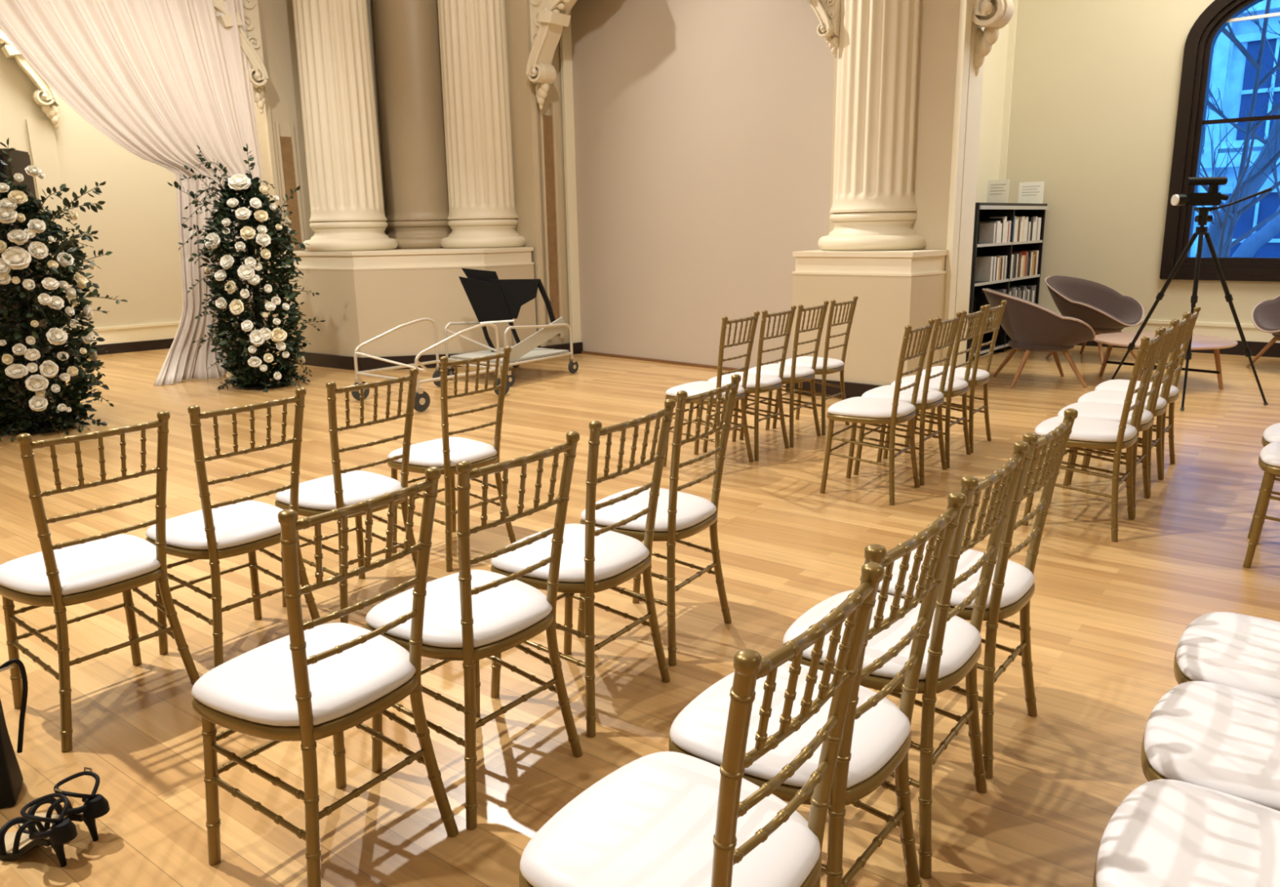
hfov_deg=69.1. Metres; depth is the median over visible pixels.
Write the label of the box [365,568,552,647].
cushion
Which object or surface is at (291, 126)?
trim
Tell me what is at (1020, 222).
book
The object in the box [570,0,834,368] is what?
wall
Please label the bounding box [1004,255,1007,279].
book
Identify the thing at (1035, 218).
book
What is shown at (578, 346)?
baseboard
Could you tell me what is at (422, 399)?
trolley
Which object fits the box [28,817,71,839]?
strap
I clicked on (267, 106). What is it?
trim
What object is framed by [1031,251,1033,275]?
book
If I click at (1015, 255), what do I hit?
book
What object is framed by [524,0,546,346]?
trim
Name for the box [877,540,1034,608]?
cushion
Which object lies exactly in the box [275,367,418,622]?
chair
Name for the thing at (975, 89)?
trim
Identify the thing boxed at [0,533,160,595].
cushion
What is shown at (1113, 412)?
cushion
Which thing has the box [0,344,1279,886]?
floor
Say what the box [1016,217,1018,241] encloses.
book
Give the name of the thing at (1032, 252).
book
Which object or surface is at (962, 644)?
cushion
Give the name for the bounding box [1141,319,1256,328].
trim
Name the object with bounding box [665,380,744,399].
cushion
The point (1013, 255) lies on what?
book
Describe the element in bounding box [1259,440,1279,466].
cushion
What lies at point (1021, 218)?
book
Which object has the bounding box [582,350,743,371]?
baseboard
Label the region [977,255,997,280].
book
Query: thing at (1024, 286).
book
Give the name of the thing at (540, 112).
trim
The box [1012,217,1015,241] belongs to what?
book
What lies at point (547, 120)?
trim
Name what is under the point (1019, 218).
book
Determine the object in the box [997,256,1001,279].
book
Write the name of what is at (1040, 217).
book
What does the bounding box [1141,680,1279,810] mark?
chair
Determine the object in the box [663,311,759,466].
chair
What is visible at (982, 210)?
bookshelf
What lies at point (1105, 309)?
lounge chair
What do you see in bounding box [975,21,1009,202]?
wall
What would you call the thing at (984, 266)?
book
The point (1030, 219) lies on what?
book
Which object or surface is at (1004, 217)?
book
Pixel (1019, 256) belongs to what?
book
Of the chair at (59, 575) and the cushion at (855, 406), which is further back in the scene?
the cushion at (855, 406)
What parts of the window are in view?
sill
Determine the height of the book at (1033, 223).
0.202 m
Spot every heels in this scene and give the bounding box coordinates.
[48,817,77,844]
[82,793,110,818]
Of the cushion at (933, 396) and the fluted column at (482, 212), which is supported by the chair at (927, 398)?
the cushion at (933, 396)
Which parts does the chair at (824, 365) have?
leg, leg, post, seat frame, rail, rail, rail, rail, post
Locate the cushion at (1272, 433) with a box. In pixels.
[1262,422,1279,442]
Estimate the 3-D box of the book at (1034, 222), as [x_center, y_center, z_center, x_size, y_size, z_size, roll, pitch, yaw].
[4.413,-2.425,10.614,0.178,0.219,0.039,10,17,40]
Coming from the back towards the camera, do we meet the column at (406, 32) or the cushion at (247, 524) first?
the column at (406, 32)
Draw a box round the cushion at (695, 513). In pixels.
[580,485,716,531]
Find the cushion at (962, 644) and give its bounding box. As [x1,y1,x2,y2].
[782,589,981,679]
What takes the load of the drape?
hanging from the bracket at (251, 43)
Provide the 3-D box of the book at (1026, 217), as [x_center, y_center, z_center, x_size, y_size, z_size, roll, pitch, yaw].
[4.248,-2.400,10.417,0.166,0.266,0.052,10,17,40]
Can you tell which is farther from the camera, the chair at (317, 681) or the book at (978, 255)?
the book at (978, 255)
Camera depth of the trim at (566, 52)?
10.39 m
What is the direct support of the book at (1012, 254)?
on the bookshelf
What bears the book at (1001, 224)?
on the bookshelf
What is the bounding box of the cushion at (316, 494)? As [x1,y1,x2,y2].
[275,470,403,510]
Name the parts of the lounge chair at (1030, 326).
leg, leg, leg, leg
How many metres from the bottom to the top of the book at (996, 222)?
0.224 m
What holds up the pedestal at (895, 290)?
on the floor
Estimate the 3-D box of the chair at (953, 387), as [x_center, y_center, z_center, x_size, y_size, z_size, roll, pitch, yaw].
[1.794,-0.367,5.684,0.474,0.931,0.435,9,16,36]
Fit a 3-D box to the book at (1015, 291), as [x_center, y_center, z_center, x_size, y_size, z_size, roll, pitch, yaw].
[4.112,-1.614,10.435,0.182,0.273,0.051,10,17,40]
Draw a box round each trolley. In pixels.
[351,317,509,411]
[444,316,578,386]
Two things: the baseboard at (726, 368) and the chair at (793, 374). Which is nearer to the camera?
the chair at (793, 374)
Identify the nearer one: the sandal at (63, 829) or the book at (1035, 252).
the sandal at (63, 829)
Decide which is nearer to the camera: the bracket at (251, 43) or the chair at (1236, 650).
the chair at (1236, 650)
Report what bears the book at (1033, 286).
on the bookshelf
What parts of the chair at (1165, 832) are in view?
seat frame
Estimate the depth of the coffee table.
8.03 m
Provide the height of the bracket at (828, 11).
1.206 m
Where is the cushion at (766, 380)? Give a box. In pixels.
[707,371,782,387]
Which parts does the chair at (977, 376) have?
leg, leg, seat frame, post, rail, rail, rail, post, rail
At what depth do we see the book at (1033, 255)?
10.68 m
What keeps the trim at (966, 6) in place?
attached to the wall at (939, 26)
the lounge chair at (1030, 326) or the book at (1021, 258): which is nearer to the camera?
the lounge chair at (1030, 326)
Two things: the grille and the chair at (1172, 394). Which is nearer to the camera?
the chair at (1172, 394)
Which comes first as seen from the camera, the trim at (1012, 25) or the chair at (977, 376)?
the chair at (977, 376)
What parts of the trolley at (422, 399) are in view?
hand rail, hand rail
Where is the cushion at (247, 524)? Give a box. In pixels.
[145,500,283,549]
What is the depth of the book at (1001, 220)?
9.84 m
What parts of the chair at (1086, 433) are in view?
leg, seat frame, post, rail, rail, rail, post, rail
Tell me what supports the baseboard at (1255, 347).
attached to the wall at (1096, 83)
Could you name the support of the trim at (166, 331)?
attached to the wall at (137, 222)
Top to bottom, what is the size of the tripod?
1.624 m
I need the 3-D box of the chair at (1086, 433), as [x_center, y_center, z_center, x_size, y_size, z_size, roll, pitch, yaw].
[2.123,-0.068,4.375,0.474,0.931,0.435,9,16,36]
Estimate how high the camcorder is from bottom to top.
0.210 m
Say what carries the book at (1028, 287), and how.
on the bookshelf
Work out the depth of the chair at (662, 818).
1.42 m
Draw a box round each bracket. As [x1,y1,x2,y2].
[0,27,59,128]
[213,0,268,114]
[525,0,577,110]
[808,0,840,57]
[971,0,1013,75]
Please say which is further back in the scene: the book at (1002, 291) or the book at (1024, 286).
the book at (1024, 286)
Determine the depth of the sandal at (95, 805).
2.24 m
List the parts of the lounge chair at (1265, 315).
leg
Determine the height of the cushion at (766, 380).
0.045 m
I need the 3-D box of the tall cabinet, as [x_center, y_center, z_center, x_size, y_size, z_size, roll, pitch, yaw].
[-5.342,-1.358,7.847,0.500,2.130,0.415,-4,13,-11]
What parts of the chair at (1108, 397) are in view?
leg, leg, seat frame, post, rail, rail, post, rail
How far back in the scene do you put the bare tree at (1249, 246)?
16.72 m
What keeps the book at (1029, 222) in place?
on the bookshelf
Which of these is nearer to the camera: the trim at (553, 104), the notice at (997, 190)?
the notice at (997, 190)
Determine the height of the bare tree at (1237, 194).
12.372 m
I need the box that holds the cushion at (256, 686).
[191,622,416,725]
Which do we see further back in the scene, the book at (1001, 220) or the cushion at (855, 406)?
the book at (1001, 220)
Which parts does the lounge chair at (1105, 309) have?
leg, leg, leg, leg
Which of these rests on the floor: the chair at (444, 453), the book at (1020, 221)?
the chair at (444, 453)
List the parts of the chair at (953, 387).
leg, leg, seat frame, post, rail, rail, rail, post, rail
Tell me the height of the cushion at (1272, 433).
0.045 m
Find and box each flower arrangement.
[0,137,128,440]
[167,143,325,391]
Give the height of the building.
22.000 m
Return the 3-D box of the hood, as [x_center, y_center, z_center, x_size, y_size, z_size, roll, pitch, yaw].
[4.080,-1.855,7.089,0.017,0.084,0.084,-2,13,-3]
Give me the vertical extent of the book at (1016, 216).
0.271 m
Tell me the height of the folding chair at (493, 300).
0.824 m
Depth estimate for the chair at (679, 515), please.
3.14 m
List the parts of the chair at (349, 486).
leg, post, seat frame, leg, rail, rail, rail, rail, post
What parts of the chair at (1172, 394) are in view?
leg, seat frame, post, rail, rail, post, rail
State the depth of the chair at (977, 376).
5.90 m
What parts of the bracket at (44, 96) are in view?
arch moulding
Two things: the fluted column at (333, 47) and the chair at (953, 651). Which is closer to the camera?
the chair at (953, 651)
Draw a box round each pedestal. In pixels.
[279,246,540,370]
[785,249,948,399]
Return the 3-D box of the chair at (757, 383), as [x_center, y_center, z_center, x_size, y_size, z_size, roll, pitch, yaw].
[0.693,-0.405,5.933,0.474,0.931,0.435,9,16,36]
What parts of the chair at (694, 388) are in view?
leg, leg, seat frame, post, rail, rail, rail, rail, post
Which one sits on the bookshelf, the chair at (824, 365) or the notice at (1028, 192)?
the notice at (1028, 192)
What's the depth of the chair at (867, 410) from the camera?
4.88 m
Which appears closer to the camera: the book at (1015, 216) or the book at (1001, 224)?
the book at (1001, 224)
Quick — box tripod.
[1111,187,1271,410]
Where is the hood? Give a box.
[1170,194,1179,205]
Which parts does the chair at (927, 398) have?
leg, leg, seat frame, post, rail, rail, rail, rail, post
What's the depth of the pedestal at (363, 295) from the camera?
9.81 m
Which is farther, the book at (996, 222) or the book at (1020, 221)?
the book at (1020, 221)
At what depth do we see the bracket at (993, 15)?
7.16 m
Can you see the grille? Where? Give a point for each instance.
(2, 180)
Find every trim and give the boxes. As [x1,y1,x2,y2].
[25,119,84,330]
[63,320,180,331]
[64,322,255,346]
[257,0,282,236]
[274,121,288,226]
[280,136,302,248]
[288,122,304,248]
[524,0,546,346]
[537,103,551,339]
[542,115,559,333]
[551,102,563,337]
[560,10,581,342]
[941,0,972,365]
[951,20,985,367]
[999,0,1017,179]
[1094,322,1279,342]
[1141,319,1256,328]
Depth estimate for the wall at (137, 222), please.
11.45 m
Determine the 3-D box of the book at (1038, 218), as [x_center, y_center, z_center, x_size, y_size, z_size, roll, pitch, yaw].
[4.487,-2.467,10.707,0.197,0.256,0.051,10,17,40]
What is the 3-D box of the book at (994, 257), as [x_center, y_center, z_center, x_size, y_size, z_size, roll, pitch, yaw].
[3.679,-1.857,9.881,0.187,0.252,0.040,10,17,40]
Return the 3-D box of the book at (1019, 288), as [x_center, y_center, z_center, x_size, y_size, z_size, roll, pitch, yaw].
[4.205,-1.633,10.533,0.172,0.262,0.051,10,17,40]
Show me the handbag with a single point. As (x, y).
(11, 775)
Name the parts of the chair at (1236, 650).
seat frame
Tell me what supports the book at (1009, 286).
on the bookshelf
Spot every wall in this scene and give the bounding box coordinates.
[0,43,253,328]
[254,0,569,355]
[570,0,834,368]
[829,0,959,270]
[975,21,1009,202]
[1005,0,1279,324]
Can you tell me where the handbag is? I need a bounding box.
[0,657,27,807]
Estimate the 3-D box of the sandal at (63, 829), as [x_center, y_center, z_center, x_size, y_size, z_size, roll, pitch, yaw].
[-1.428,0.901,2.186,0.270,0.161,0.097,4,14,21]
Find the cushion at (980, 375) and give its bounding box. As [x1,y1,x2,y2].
[921,365,989,381]
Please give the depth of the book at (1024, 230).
10.32 m
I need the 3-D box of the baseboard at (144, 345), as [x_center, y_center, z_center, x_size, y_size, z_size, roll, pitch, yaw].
[-6.663,-1.169,11.555,6.320,0.125,0.030,-13,17,-41]
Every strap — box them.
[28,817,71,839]
[64,797,87,815]
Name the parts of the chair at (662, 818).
seat frame, post, rail, rail, rail, rail, post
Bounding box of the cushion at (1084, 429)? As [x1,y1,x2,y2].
[1034,415,1137,442]
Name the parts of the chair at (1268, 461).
leg, leg, seat frame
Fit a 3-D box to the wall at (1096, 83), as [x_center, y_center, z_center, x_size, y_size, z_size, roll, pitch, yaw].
[6.620,-3.844,9.042,6.304,6.000,0.350,10,17,39]
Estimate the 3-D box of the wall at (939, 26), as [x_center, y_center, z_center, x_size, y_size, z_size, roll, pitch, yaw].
[2.265,-3.451,7.699,0.816,6.000,1.206,-9,15,-31]
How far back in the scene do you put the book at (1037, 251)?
10.76 m
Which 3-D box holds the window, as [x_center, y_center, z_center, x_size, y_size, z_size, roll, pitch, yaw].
[6.639,-3.150,9.125,2.392,3.070,0.360,10,17,39]
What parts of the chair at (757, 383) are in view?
leg, leg, post, seat frame, rail, rail, rail, rail, post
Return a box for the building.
[1190,0,1279,257]
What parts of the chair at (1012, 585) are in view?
seat frame, post, rail, rail, rail, post, rail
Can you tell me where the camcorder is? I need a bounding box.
[1170,176,1228,205]
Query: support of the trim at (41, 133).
attached to the wall at (137, 222)
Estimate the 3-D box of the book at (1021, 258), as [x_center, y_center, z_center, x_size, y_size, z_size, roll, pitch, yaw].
[4.202,-1.979,10.454,0.170,0.212,0.038,10,17,40]
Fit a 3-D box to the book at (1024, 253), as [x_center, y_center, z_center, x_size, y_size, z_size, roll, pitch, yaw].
[4.285,-2.038,10.558,0.194,0.275,0.039,10,17,40]
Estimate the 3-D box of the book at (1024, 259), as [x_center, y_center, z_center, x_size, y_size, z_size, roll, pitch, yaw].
[4.261,-2.008,10.522,0.175,0.234,0.052,10,17,40]
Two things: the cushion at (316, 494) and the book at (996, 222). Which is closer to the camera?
the cushion at (316, 494)
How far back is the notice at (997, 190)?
9.79 m
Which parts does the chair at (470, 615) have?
leg, seat frame, post, leg, rail, rail, rail, rail, post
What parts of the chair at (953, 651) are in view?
seat frame, post, rail, rail, rail, post, rail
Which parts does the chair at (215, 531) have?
leg, post, seat frame, rail, rail, rail, rail, leg, post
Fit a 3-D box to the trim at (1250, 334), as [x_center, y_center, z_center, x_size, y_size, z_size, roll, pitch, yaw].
[6.589,-1.096,9.503,6.004,0.140,0.022,10,17,39]
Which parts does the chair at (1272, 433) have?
leg, seat frame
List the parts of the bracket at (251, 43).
arch moulding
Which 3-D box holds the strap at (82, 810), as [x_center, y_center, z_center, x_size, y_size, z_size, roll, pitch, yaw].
[-1.336,0.869,2.243,0.078,0.038,0.072,3,14,17]
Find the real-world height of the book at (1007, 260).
0.201 m
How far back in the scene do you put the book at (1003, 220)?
9.86 m
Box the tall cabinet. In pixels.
[0,148,67,408]
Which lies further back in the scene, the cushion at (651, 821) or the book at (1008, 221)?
the book at (1008, 221)
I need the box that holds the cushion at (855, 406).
[827,396,915,417]
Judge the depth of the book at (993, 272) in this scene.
9.79 m
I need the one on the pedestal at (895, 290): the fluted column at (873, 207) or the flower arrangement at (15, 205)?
the fluted column at (873, 207)
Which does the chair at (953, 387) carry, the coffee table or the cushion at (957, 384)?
the cushion at (957, 384)
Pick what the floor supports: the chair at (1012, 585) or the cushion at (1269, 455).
the chair at (1012, 585)
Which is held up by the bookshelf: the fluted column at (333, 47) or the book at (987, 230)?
the book at (987, 230)
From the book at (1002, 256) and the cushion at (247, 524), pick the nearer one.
the cushion at (247, 524)
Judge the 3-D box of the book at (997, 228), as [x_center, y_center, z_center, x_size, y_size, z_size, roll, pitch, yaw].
[3.676,-2.227,9.808,0.197,0.226,0.050,10,17,40]
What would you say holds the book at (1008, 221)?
on the bookshelf
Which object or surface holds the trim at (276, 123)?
attached to the wall at (277, 15)
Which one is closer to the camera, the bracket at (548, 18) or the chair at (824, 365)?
the chair at (824, 365)
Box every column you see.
[292,0,397,251]
[372,0,452,248]
[437,0,525,248]
[817,0,925,250]
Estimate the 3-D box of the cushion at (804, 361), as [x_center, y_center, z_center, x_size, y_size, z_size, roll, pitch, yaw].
[1.220,-0.576,6.612,0.420,0.045,0.426,9,16,36]
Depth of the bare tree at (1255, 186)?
14.42 m
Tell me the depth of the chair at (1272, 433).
4.17 m
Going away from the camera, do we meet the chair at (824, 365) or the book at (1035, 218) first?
the chair at (824, 365)
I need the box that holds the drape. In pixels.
[0,0,262,385]
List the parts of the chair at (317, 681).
leg, post, seat frame, leg, rail, rail, rail, rail, post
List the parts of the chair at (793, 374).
leg, leg, post, seat frame, rail, rail, rail, rail, post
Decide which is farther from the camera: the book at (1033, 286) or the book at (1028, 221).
the book at (1033, 286)
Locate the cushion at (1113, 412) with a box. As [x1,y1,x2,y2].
[1057,401,1153,424]
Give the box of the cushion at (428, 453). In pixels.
[387,436,497,466]
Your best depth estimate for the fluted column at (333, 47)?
9.71 m
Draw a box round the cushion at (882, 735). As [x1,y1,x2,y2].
[669,660,911,787]
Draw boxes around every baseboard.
[66,337,173,355]
[539,342,582,357]
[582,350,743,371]
[1075,333,1279,357]
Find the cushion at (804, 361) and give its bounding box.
[778,355,844,369]
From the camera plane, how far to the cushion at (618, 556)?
2.75 m
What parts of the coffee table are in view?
leg, leg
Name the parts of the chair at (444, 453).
leg, seat frame, post, leg, rail, rail, rail, rail, post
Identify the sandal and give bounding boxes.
[0,787,77,866]
[18,766,110,840]
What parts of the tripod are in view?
leg, leg, leg, pan handle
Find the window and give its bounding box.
[1159,0,1279,281]
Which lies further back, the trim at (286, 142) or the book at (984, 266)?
the trim at (286, 142)
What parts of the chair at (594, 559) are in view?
leg, leg, seat frame, post, rail, rail, rail, rail, post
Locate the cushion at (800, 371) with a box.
[748,363,814,378]
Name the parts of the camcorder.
handle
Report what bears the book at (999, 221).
on the bookshelf
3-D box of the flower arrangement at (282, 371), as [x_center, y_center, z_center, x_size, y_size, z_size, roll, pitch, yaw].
[-3.670,-1.639,8.747,1.230,2.236,1.117,-11,16,-35]
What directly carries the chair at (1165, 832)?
on the floor
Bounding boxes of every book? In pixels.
[974,257,993,281]
[977,221,999,243]
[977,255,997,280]
[977,256,996,280]
[978,222,995,243]
[980,221,997,243]
[984,217,1004,242]
[989,216,1007,242]
[991,260,994,280]
[991,288,1004,293]
[995,257,999,279]
[997,255,1005,279]
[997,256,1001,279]
[998,221,1000,242]
[999,222,1002,242]
[1000,256,1004,279]
[1000,257,1003,279]
[1002,219,1004,242]
[1004,222,1008,242]
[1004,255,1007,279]
[1005,260,1008,279]
[1006,220,1011,242]
[1008,286,1023,298]
[1008,287,1016,296]
[1010,254,1013,278]
[1011,252,1022,277]
[1011,254,1014,278]
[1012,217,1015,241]
[1012,251,1027,275]
[1012,253,1017,277]
[1012,285,1026,299]
[1013,216,1016,241]
[1013,254,1016,277]
[1014,219,1017,241]
[1015,253,1018,277]
[1016,216,1025,240]
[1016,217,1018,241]
[1016,287,1020,297]
[1017,216,1023,241]
[1017,217,1019,241]
[1017,221,1020,241]
[1017,256,1019,277]
[1018,222,1022,241]
[1018,284,1035,302]
[1020,257,1022,276]
[1021,250,1037,275]
[1021,255,1024,276]
[1022,255,1026,276]
[1023,218,1026,240]
[1025,216,1028,240]
[1025,216,1033,240]
[1026,221,1029,240]
[1026,252,1028,275]
[1026,257,1029,275]
[1026,286,1031,301]
[1027,217,1032,240]
[1027,251,1031,275]
[1028,222,1031,240]
[1030,252,1032,275]
[1031,222,1034,240]
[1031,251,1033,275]
[1031,254,1035,275]
[1033,216,1037,239]
[1033,221,1035,240]
[1033,255,1035,275]
[1035,250,1039,274]
[1036,217,1039,239]
[1038,217,1041,239]
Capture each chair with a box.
[0,410,199,751]
[145,387,322,667]
[191,466,458,886]
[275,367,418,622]
[364,431,582,829]
[387,346,515,571]
[458,267,562,351]
[490,398,675,737]
[519,561,884,886]
[577,373,741,665]
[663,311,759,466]
[668,491,966,886]
[702,305,796,460]
[739,300,829,446]
[772,295,857,435]
[782,440,1029,877]
[819,318,935,504]
[853,311,962,484]
[877,408,1078,777]
[882,305,986,467]
[909,300,1006,452]
[982,288,1095,387]
[1022,328,1164,541]
[1044,275,1144,364]
[1049,320,1177,516]
[1068,312,1190,496]
[1087,306,1200,478]
[1092,778,1279,886]
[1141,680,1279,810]
[1173,611,1279,698]
[1242,440,1279,568]
[1245,295,1279,367]
[1247,422,1279,537]
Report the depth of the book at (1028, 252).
10.52 m
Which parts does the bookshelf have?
upright panel, panel, upright panel, panel, trim, upright panel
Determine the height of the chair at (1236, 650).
0.931 m
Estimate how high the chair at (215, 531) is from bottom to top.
0.931 m
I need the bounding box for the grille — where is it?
[0,155,17,303]
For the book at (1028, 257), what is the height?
0.208 m
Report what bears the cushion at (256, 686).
on the chair at (317, 681)
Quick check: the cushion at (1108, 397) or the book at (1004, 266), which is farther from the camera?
the book at (1004, 266)
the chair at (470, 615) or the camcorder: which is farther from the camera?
the camcorder
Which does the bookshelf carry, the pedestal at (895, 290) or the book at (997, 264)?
the book at (997, 264)
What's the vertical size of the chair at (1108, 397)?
0.931 m
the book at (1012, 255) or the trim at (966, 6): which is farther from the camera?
the book at (1012, 255)
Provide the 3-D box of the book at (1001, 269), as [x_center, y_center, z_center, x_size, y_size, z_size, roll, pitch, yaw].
[3.797,-1.878,10.020,0.193,0.227,0.048,10,17,40]
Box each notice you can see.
[986,179,1008,203]
[1017,181,1044,203]
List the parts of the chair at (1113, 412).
leg, seat frame, post, rail, rail, post, rail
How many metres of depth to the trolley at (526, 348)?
9.03 m
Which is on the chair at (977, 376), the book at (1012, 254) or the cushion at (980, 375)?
the cushion at (980, 375)
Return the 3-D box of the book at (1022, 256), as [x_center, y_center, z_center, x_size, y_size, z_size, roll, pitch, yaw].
[4.232,-1.999,10.482,0.166,0.236,0.046,10,17,40]
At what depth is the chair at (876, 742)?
1.75 m
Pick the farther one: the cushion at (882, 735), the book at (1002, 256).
the book at (1002, 256)
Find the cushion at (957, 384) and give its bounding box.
[890,374,968,391]
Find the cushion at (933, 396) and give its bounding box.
[861,384,943,404]
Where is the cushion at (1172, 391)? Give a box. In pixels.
[1094,379,1178,397]
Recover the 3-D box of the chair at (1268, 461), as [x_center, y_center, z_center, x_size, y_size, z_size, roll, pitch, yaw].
[2.803,0.058,3.785,0.474,0.931,0.435,9,16,36]
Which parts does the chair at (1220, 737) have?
seat frame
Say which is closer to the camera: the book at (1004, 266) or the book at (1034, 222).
the book at (1004, 266)
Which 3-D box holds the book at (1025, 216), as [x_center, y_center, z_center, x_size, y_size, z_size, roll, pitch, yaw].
[4.354,-2.435,10.552,0.189,0.269,0.035,10,17,40]
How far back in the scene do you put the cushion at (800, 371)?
6.17 m
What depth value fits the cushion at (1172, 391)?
5.34 m
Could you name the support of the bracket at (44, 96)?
attached to the wall at (137, 222)
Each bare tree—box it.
[1195,50,1279,257]
[1199,0,1279,257]
[1211,6,1279,257]
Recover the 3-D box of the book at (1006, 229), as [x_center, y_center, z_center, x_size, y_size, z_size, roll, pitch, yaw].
[3.849,-2.268,9.995,0.189,0.215,0.051,10,17,40]
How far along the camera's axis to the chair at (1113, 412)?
4.63 m
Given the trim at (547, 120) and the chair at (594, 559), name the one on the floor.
the chair at (594, 559)
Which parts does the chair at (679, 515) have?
leg, leg, seat frame, post, rail, rail, rail, rail, post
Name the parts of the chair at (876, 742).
seat frame, post, rail, rail, rail, rail, post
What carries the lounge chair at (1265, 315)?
on the floor
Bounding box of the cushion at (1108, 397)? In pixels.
[1077,390,1166,409]
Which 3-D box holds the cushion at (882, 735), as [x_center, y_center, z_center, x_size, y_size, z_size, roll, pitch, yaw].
[0.308,0.547,1.866,0.420,0.045,0.426,9,17,37]
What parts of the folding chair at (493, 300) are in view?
backrest, leg, seat, leg, leg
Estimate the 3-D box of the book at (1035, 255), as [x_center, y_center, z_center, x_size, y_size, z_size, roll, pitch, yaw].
[4.483,-2.063,10.775,0.181,0.218,0.038,10,17,40]
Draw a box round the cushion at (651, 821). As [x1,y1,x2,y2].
[520,751,820,886]
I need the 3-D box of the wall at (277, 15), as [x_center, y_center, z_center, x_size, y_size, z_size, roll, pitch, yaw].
[-2.651,-4.082,10.794,3.750,6.000,1.900,-1,13,0]
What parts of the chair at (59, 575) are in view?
leg, post, seat frame, rail, rail, rail, rail, leg, post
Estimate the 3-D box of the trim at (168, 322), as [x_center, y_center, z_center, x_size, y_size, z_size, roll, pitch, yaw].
[-6.665,-1.417,11.495,6.320,0.035,0.035,-13,17,-41]
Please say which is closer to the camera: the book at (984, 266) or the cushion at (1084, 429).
the cushion at (1084, 429)
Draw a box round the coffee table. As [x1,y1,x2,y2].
[1093,331,1237,389]
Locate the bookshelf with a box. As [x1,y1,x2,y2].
[965,202,1048,361]
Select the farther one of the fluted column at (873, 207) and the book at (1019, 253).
the book at (1019, 253)
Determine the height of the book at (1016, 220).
0.237 m
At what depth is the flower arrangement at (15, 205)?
6.79 m
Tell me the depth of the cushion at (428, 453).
4.07 m
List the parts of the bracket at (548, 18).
arch moulding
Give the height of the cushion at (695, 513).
0.045 m
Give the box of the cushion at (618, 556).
[491,523,648,582]
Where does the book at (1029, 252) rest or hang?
on the bookshelf
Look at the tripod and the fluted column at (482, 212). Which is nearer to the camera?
the tripod
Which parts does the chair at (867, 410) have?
leg, leg, seat frame, post, rail, rail, rail, rail, post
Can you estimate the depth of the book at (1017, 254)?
10.30 m

